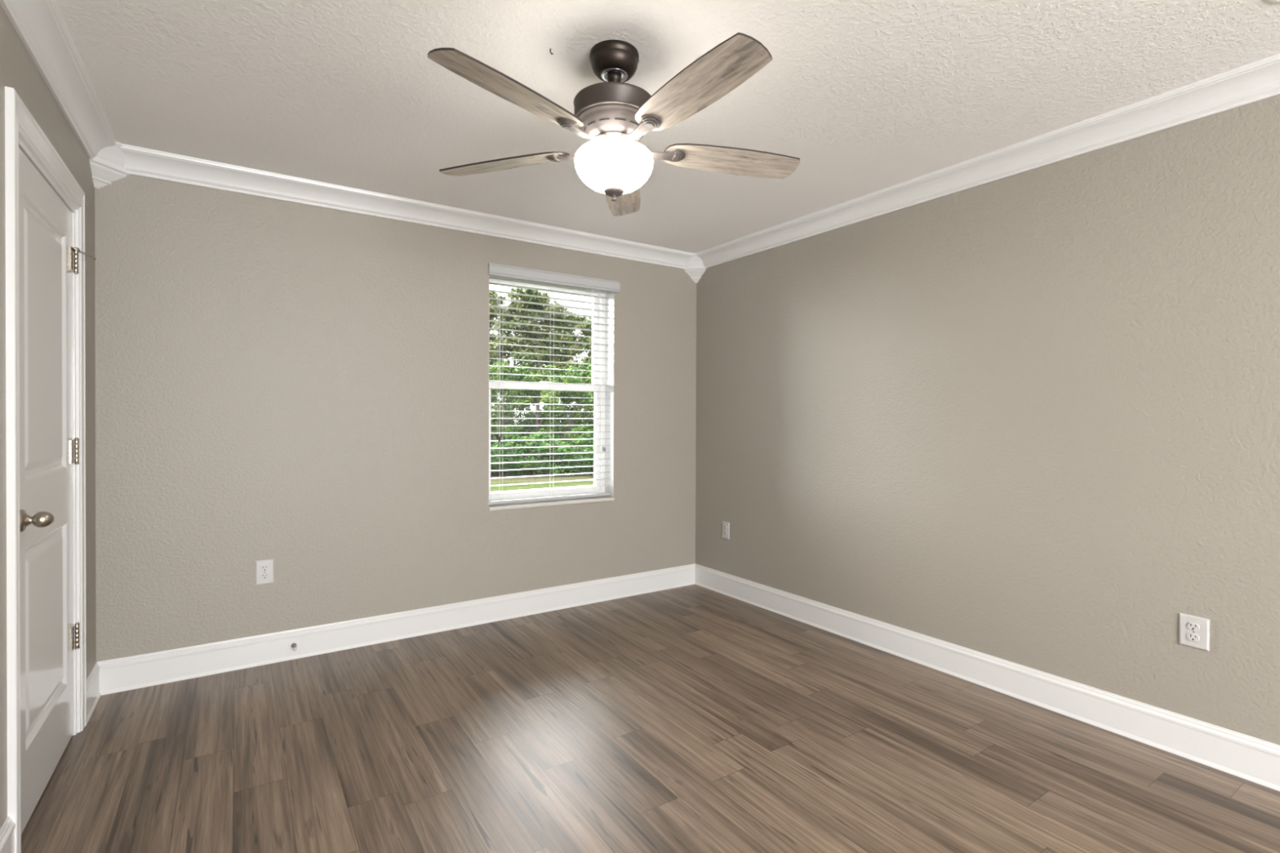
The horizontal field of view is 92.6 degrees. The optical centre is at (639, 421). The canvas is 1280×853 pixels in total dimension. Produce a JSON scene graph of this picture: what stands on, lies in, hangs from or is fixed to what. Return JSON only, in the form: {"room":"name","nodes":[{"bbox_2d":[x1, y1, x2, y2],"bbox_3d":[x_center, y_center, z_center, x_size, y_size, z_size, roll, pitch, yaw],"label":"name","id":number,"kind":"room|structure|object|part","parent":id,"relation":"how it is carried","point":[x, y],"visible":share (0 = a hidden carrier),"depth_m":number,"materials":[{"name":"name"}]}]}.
{"room":"empty bedroom","nodes":[
{"label":"empty bedroom","id":0,"kind":"room"},
{"bbox_2d":[0,4,96,829],"bbox_3d":[-0.698,0.023,-0.072,0.200,2.440,6.550,0,0,-33],"label":"wall","id":1,"kind":"structure","parent":0,"point":[19,72],"depth_m":1.89,"materials":[{"name":"beige paint"}]},
{"bbox_2d":[0,816,15,852],"bbox_3d":[-0.304,1.173,-0.468,0.019,0.148,5.138,0,0,-33],"label":"baseboard","id":2,"kind":"structure","parent":1,"relation":"attached to","point":[7,829],"depth_m":1.64,"materials":[{"name":"white wood"}]},
{"bbox_2d":[4,86,96,852],"bbox_3d":[-2.003,0.156,2.038,0.186,2.135,0.932,0,0,-33],"label":"door","id":3,"kind":"structure","parent":1,"relation":"in","point":[45,203],"depth_m":2.00,"materials":[{"name":"white wood"}]},
{"bbox_3d":[-1.790,0.292,1.819,0.072,0.065,0.065,0,0,-33],"label":"knob","id":4,"kind":"part","parent":3,"relation":"part of","materials":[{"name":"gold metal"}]},
{"bbox_3d":[-2.001,0.205,2.042,0.035,2.014,0.766,0,0,-33],"label":"panel","id":5,"kind":"part","parent":3,"relation":"part of","materials":[{"name":"white paint"}]},
{"bbox_2d":[0,0,116,159],"bbox_3d":[-0.615,-1.147,0.062,0.088,0.102,6.400,0,0,-33],"label":"crown molding","id":6,"kind":"structure","parent":1,"relation":"attached to","point":[40,25],"depth_m":2.01,"materials":[{"name":"white wood"}]},
{"bbox_2d":[86,662,101,724],"bbox_3d":[-2.324,1.145,2.592,0.019,0.148,0.330,0,0,-33],"label":"baseboard","id":7,"kind":"structure","parent":1,"relation":"attached to","point":[93,695],"depth_m":2.60,"materials":[{"name":"white wood"}]},
{"bbox_2d":[94,174,696,662],"bbox_3d":[-1.027,-0.005,3.784,3.899,2.440,0.250,0,0,-33],"label":"wall","id":8,"kind":"structure","parent":0,"point":[303,388],"depth_m":3.21,"materials":[{"name":"beige paint"}]},
{"bbox_2d":[88,142,129,188],"bbox_3d":[-2.281,-1.127,2.682,0.192,0.189,0.192,0,0,-33],"label":"block","id":9,"kind":"object","parent":8,"relation":"attached to","point":[108,166],"visible":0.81,"depth_m":2.69,"materials":[{"name":"white wood"}]},
{"bbox_2d":[255,559,273,585],"bbox_3d":[-1.883,0.756,3.070,0.078,0.122,0.011,0,0,-33],"label":"wall outlet","id":10,"kind":"object","parent":8,"relation":"attached to","point":[264,568],"visible":1,"depth_m":3.07,"materials":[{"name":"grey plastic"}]},
{"bbox_2d":[260,573,268,578],"bbox_3d":[-1.881,0.775,3.068,0.034,0.027,0.004,0,0,-33],"label":"receptacle","id":11,"kind":"object","parent":10,"relation":"attached to","point":[263,575],"depth_m":3.07,"materials":[{"name":"white plastic"}]},
{"bbox_2d":[260,565,268,571],"bbox_3d":[-1.881,0.736,3.067,0.034,0.027,0.004,0,0,-33],"label":"receptacle","id":12,"kind":"object","parent":10,"relation":"attached to","point":[263,568],"depth_m":3.07,"materials":[{"name":"white plastic"}]},
{"bbox_2d":[97,563,695,695],"bbox_3d":[-0.998,1.142,3.652,3.399,0.148,0.019,0,0,-33],"label":"baseboard","id":13,"kind":"structure","parent":8,"relation":"attached to","point":[148,669],"depth_m":3.31,"materials":[{"name":"white wood"}]},
{"bbox_2d":[291,643,297,650],"bbox_3d":[-1.755,1.147,3.108,0.025,0.025,0.068,0,0,-33],"label":"door stop","id":14,"kind":"object","parent":13,"relation":"attached to","point":[293,645],"visible":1,"depth_m":3.11,"materials":[{"name":"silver metal"}]},
{"bbox_2d":[120,143,693,269],"bbox_3d":[-0.971,-1.172,3.608,3.399,0.102,0.088,0,0,-33],"label":"crown molding","id":15,"kind":"structure","parent":8,"relation":"attached to","point":[140,162],"depth_m":3.30,"materials":[{"name":"white wood"}]},
{"bbox_2d":[488,278,613,511],"bbox_3d":[-0.601,-0.198,4.029,0.882,1.474,0.217,0,0,-33],"label":"window","id":16,"kind":"structure","parent":8,"relation":"in","point":[600,424],"depth_m":4.22,"materials":[{"name":"white plastic"}]},
{"bbox_3d":[-0.647,-0.562,4.096,0.818,0.688,0.030,0,0,-33],"label":"sash","id":17,"kind":"part","parent":16,"relation":"part of","materials":[{"name":"white plastic"}]},
{"bbox_3d":[-0.629,0.109,4.068,0.818,0.749,0.036,0,0,-33],"label":"sash","id":18,"kind":"part","parent":16,"relation":"part of","materials":[{"name":"white plastic"}]},
{"bbox_3d":[-0.579,0.529,3.997,0.881,0.021,0.127,0,0,-33],"label":"sill","id":19,"kind":"part","parent":16,"relation":"part of","materials":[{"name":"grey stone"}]},
{"bbox_2d":[488,262,620,504],"bbox_3d":[-0.552,-0.227,3.981,0.923,1.468,0.103,0,0,-33],"label":"window blind","id":20,"kind":"object","parent":16,"relation":"attached to","point":[500,272],"visible":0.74,"depth_m":3.96,"materials":[{"name":"grey plastic"}]},
{"bbox_3d":[-0.870,-0.394,3.765,0.014,0.980,0.002,0,0,-33],"label":"lift cord","id":21,"kind":"part","parent":20,"relation":"part of","materials":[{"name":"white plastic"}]},
{"bbox_3d":[-0.863,-0.196,3.808,0.002,1.376,0.050,0,0,-33],"label":"ladder cord","id":22,"kind":"part","parent":20,"relation":"part of","materials":[{"name":"white fabric"}]},
{"bbox_3d":[-0.581,0.499,4.000,0.866,0.016,0.048,0,0,-33],"label":"rail","id":23,"kind":"part","parent":20,"relation":"part of","materials":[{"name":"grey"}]},
{"bbox_3d":[-0.575,-0.197,3.998,0.002,1.376,0.050,0,0,-33],"label":"ladder cord","id":24,"kind":"part","parent":20,"relation":"part of","materials":[{"name":"white fabric"}]},
{"bbox_3d":[-0.296,-0.197,4.182,0.002,1.376,0.050,0,0,-33],"label":"ladder cord","id":25,"kind":"part","parent":20,"relation":"part of","materials":[{"name":"white fabric"}]},
{"bbox_3d":[-0.244,-0.355,4.179,0.014,1.060,0.002,0,0,-33],"label":"tilt cord","id":26,"kind":"part","parent":20,"relation":"part of","materials":[{"name":"white plastic"}]},
{"bbox_2d":[684,253,706,283],"bbox_3d":[0.396,-1.130,4.448,0.192,0.189,0.192,0,0,-33],"label":"block","id":27,"kind":"object","parent":8,"relation":"attached to","point":[695,268],"visible":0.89,"depth_m":4.50,"materials":[{"name":"white wood"}]},
{"bbox_2d":[21,584,1279,852],"bbox_3d":[0.797,1.341,1.022,3.899,0.200,6.710,0,0,-33],"label":"floor","id":28,"kind":"structure","parent":0,"point":[692,718],"depth_m":2.24,"materials":[{"name":"wood"}]},
{"bbox_2d":[55,0,1279,253],"bbox_3d":[0.781,-1.275,1.042,3.899,0.150,6.800,0,0,-33],"label":"ceiling","id":29,"kind":"structure","parent":0,"point":[869,96],"depth_m":2.18,"materials":[{"name":"white paint"}]},
{"bbox_2d":[426,32,799,216],"bbox_3d":[-0.055,-0.968,1.976,1.287,0.482,1.236,0,0,-33],"label":"ceiling fan","id":30,"kind":"object","parent":29,"relation":"hanging from","point":[614,114],"visible":1,"depth_m":1.91,"materials":[{"name":"wood"}]},
{"bbox_3d":[-0.481,-0.911,2.165,0.499,0.006,0.138,0,13,20],"label":"blade","id":31,"kind":"part","parent":30,"relation":"part of","materials":[{"name":"brown wood"}]},
{"bbox_3d":[-0.346,-0.907,1.688,0.138,0.006,0.499,16,10,37],"label":"blade","id":32,"kind":"part","parent":30,"relation":"part of","materials":[{"name":"brown wood"}]},
{"bbox_3d":[-0.086,-0.829,2.020,0.260,0.130,0.260,0,0,-33],"label":"lamp shade","id":33,"kind":"part","parent":30,"relation":"part of","materials":[{"name":"white glass"}]},
{"bbox_3d":[-0.069,-0.911,2.441,0.138,0.006,0.499,-12,0,2],"label":"blade","id":34,"kind":"part","parent":30,"relation":"part of","materials":[{"name":"brown wood"}]},
{"bbox_3d":[0.149,-0.905,1.669,0.138,0.006,0.499,15,-8,-33],"label":"blade","id":35,"kind":"part","parent":30,"relation":"part of","materials":[{"name":"brown wood"}]},
{"bbox_3d":[0.320,-0.907,2.134,0.499,0.006,0.138,0,-12,-16],"label":"blade","id":36,"kind":"part","parent":30,"relation":"part of","materials":[{"name":"brown wood"}]},
{"bbox_2d":[1264,0,1279,3],"bbox_3d":[1.821,-1.198,1.681,0.150,0.006,0.150,0,0,-33],"label":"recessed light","id":37,"kind":"object","parent":29,"relation":"in","point":[1266,1],"visible":1,"depth_m":1.74,"materials":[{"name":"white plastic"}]},
{"bbox_2d":[695,94,1279,745],"bbox_3d":[2.335,0.020,1.929,0.150,2.440,6.554,0,0,-34],"label":"wall","id":38,"kind":"structure","parent":0,"point":[1031,419],"depth_m":2.64,"materials":[{"name":"beige paint"}]},
{"bbox_2d":[722,520,729,539],"bbox_3d":[0.602,0.766,4.314,0.011,0.118,0.075,0,0,-32],"label":"wall outlet","id":39,"kind":"object","parent":38,"relation":"attached to","point":[726,526],"visible":1,"depth_m":4.30,"materials":[{"name":"grey plastic"}]},
{"bbox_2d":[694,564,1279,791],"bbox_3d":[2.219,1.165,1.952,0.019,0.148,6.401,0,0,-34],"label":"baseboard","id":40,"kind":"structure","parent":38,"relation":"attached to","point":[1246,757],"depth_m":2.65,"materials":[{"name":"white wood"}]},
{"bbox_2d":[696,53,1279,268],"bbox_3d":[2.198,-1.150,1.917,0.088,0.102,6.401,0,0,-34],"label":"crown molding","id":41,"kind":"structure","parent":38,"relation":"attached to","point":[1260,80],"depth_m":2.61,"materials":[{"name":"white wood"}]},
{"bbox_2d":[1178,613,1209,651],"bbox_3d":[2.025,0.769,2.237,0.015,0.115,0.084,0,0,-32],"label":"wall outlet","id":42,"kind":"object","parent":38,"relation":"attached to","point":[1194,631],"visible":1,"depth_m":2.23,"materials":[{"name":"white plastic"}]},
{"bbox_2d":[1186,632,1199,642],"bbox_3d":[2.020,0.788,2.234,0.004,0.027,0.034,0,0,-32],"label":"receptacle","id":43,"kind":"object","parent":42,"relation":"attached to","point":[1191,637],"depth_m":2.23,"materials":[{"name":"white plastic"}]},
{"bbox_2d":[1186,622,1199,631],"bbox_3d":[2.021,0.750,2.234,0.004,0.027,0.034,0,0,-32],"label":"receptacle","id":44,"kind":"object","parent":42,"relation":"attached to","point":[1191,626],"depth_m":2.23,"materials":[{"name":"white plastic"}]},
{"label":"outside","id":45,"kind":"structure","parent":0,"visible":0},
{"bbox_2d":[490,435,593,504],"bbox_3d":[-7.589,3.608,89.371,200.000,0.001,149.700,0,0,-33],"label":"ground","id":46,"kind":"structure","parent":45,"point":[588,476],"depth_m":40.39,"materials":[{"name":"green plant"}]},
{"bbox_2d":[490,439,506,462],"bbox_3d":[-12.137,2.617,47.147,4.417,3.069,4.372,0,0,-22],"label":"bush","id":47,"kind":"object","parent":46,"relation":"on","point":[495,439],"visible":0.02,"depth_m":47.54,"materials":[{"name":"green plant"}]},
{"bbox_2d":[488,375,511,437],"bbox_3d":[-13.974,-0.494,50.134,5.049,8.710,6.408,0,0,36],"label":"leafy tree","id":48,"kind":"object","parent":46,"relation":"on","point":[502,408],"visible":0.11,"depth_m":50.83,"materials":[{"name":"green plant"}]},
{"bbox_2d":[488,357,515,437],"bbox_3d":[-13.839,-1.009,56.042,7.107,9.660,5.600,0,0,26],"label":"leafy tree","id":49,"kind":"object","parent":46,"relation":"on","point":[494,406],"visible":0.03,"depth_m":54.48,"materials":[{"name":"green plant"}]},
{"bbox_2d":[490,440,517,474],"bbox_3d":[-10.969,2.753,44.266,3.985,2.797,4.027,0,0,15],"label":"bush","id":50,"kind":"object","parent":46,"relation":"on","point":[493,466],"visible":0.33,"depth_m":43.61,"materials":[{"name":"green plant"}]},
{"bbox_2d":[488,289,519,394],"bbox_3d":[-15.252,-4.964,60.954,7.160,17.482,8.110,0,0,15],"label":"tree","id":51,"kind":"object","parent":46,"relation":"on","point":[493,295],"visible":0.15,"depth_m":60.21,"materials":[{"name":"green plant"}]},
{"bbox_2d":[490,435,526,462],"bbox_3d":[-10.574,2.559,47.887,4.299,3.159,4.667,0,0,-38],"label":"bush","id":52,"kind":"object","parent":46,"relation":"on","point":[495,443],"visible":0.09,"depth_m":46.23,"materials":[{"name":"green plant"}]},
{"bbox_2d":[491,311,527,449],"bbox_3d":[-14.930,-5.400,73.152,9.433,18.194,7.497,0,0,27],"label":"tree","id":53,"kind":"object","parent":46,"relation":"on","point":[504,318],"visible":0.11,"depth_m":72.64,"materials":[{"name":"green plant"}]},
{"bbox_2d":[489,360,532,439],"bbox_3d":[-11.356,-0.670,51.440,4.832,9.061,5.356,1,1,39],"label":"leafy tree","id":54,"kind":"object","parent":46,"relation":"on","point":[517,378],"visible":0.41,"depth_m":51.11,"materials":[{"name":"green plant"}]},
{"bbox_2d":[492,444,535,475],"bbox_3d":[-9.030,2.876,44.359,3.652,2.472,3.364,0,0,-32],"label":"bush","id":55,"kind":"object","parent":46,"relation":"on","point":[516,451],"visible":0.52,"depth_m":43.77,"materials":[{"name":"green plant"}]},
{"bbox_2d":[494,362,547,436],"bbox_3d":[-10.701,-0.822,56.323,5.462,9.304,5.398,0,0,32],"label":"leafy tree","id":56,"kind":"object","parent":46,"relation":"on","point":[507,398],"visible":0.15,"depth_m":55.42,"materials":[{"name":"green plant"}]},
{"bbox_2d":[505,431,547,471],"bbox_3d":[-8.742,2.429,47.978,4.217,3.448,4.741,0,0,13],"label":"bush","id":57,"kind":"object","parent":46,"relation":"on","point":[544,434],"visible":0.19,"depth_m":46.82,"materials":[{"name":"green plant"}]},
{"bbox_2d":[502,436,559,475],"bbox_3d":[-7.885,2.653,45.088,4.088,2.973,3.636,0,0,14],"label":"bush","id":58,"kind":"object","parent":46,"relation":"on","point":[527,465],"visible":0.55,"depth_m":44.59,"materials":[{"name":"green plant"}]},
{"bbox_2d":[507,369,564,438],"bbox_3d":[-8.544,-0.256,51.461,4.400,8.252,4.878,1,1,42],"label":"leafy tree","id":59,"kind":"object","parent":46,"relation":"on","point":[532,393],"visible":0.5,"depth_m":51.14,"materials":[{"name":"green plant"}]},
{"bbox_2d":[502,288,573,410],"bbox_3d":[-10.194,-4.851,61.346,7.230,17.308,7.615,0,0,-12],"label":"tree","id":60,"kind":"object","parent":46,"relation":"on","point":[522,298],"visible":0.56,"depth_m":60.52,"materials":[{"name":"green plant"}]},
{"bbox_2d":[521,433,574,472],"bbox_3d":[-7.333,2.523,48.260,4.730,3.320,4.779,0,0,-16],"label":"bush","id":61,"kind":"object","parent":46,"relation":"on","point":[531,436],"visible":0.08,"depth_m":46.78,"materials":[{"name":"green plant"}]},
{"bbox_2d":[522,364,588,440],"bbox_3d":[-8.184,-0.715,56.447,5.278,9.105,6.699,1,1,41],"label":"leafy tree","id":62,"kind":"object","parent":46,"relation":"on","point":[555,373],"visible":0.18,"depth_m":55.56,"materials":[{"name":"green plant"}]},
{"bbox_2d":[530,440,582,476],"bbox_3d":[-6.037,2.773,45.214,3.952,2.774,3.993,0,0,12],"label":"bush","id":63,"kind":"object","parent":46,"relation":"on","point":[575,463],"visible":0.76,"depth_m":44.19,"materials":[{"name":"green plant"}]},
{"bbox_2d":[533,368,594,447],"bbox_3d":[-5.750,-0.281,52.084,6.117,8.314,4.819,0,0,-28],"label":"leafy tree","id":64,"kind":"object","parent":46,"relation":"on","point":[572,380],"visible":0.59,"depth_m":51.99,"materials":[{"name":"green plant"}]},
{"bbox_2d":[539,309,589,438],"bbox_3d":[-9.342,-4.730,73.045,6.962,16.894,8.759,0,0,32],"label":"tree","id":65,"kind":"object","parent":46,"relation":"on","point":[558,331],"visible":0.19,"depth_m":71.61,"materials":[{"name":"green plant"}]},
{"bbox_2d":[544,433,594,469],"bbox_3d":[-5.485,2.554,48.171,4.743,3.211,4.370,0,0,-1],"label":"bush","id":66,"kind":"object","parent":46,"relation":"on","point":[565,442],"visible":0.21,"depth_m":47.87,"materials":[{"name":"green plant"}]},
{"bbox_2d":[555,443,594,473],"bbox_3d":[-4.279,2.865,45.523,3.430,2.520,3.723,1,0,38],"label":"bush","id":67,"kind":"object","parent":46,"relation":"on","point":[586,455],"visible":0.51,"depth_m":44.74,"materials":[{"name":"green plant"}]},
{"bbox_2d":[556,360,594,447],"bbox_3d":[-5.358,-0.942,57.402,5.659,9.567,7.072,0,0,12],"label":"leafy tree","id":68,"kind":"object","parent":46,"relation":"on","point":[582,367],"visible":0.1,"depth_m":56.16,"materials":[{"name":"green plant"}]},
{"bbox_2d":[559,317,594,420],"bbox_3d":[-5.160,-3.264,61.874,5.791,14.140,6.560,0,0,26],"label":"tree","id":69,"kind":"object","parent":46,"relation":"on","point":[587,333],"visible":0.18,"depth_m":60.01,"materials":[{"name":"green plant"}]},
{"bbox_2d":[566,432,594,471],"bbox_3d":[-4.066,2.491,48.709,4.577,3.329,4.071,0,0,8],"label":"bush","id":70,"kind":"object","parent":46,"relation":"on","point":[576,442],"visible":0.11,"depth_m":48.25,"materials":[{"name":"green plant"}]},
{"bbox_2d":[573,364,594,437],"bbox_3d":[-3.115,-0.546,51.705,5.141,8.868,6.524,0,0,-35],"label":"leafy tree","id":71,"kind":"object","parent":46,"relation":"on","point":[592,428],"visible":0.05,"depth_m":51.50,"materials":[{"name":"green plant"}]},
{"bbox_2d":[582,443,594,472],"bbox_3d":[-2.678,2.752,45.703,3.391,2.773,3.813,0,0,-11],"label":"bush","id":72,"kind":"object","parent":46,"relation":"on","point":[593,446],"visible":0.07,"depth_m":45.02,"materials":[{"name":"green plant"}]},
{"bbox_2d":[585,435,594,445],"bbox_3d":[-1.926,2.612,48.843,4.521,3.141,4.475,0,1,-43],"label":"bush","id":73,"kind":"object","parent":46,"relation":"on","point":[592,436],"visible":0.02,"depth_m":48.15,"materials":[{"name":"green plant"}]}
]}

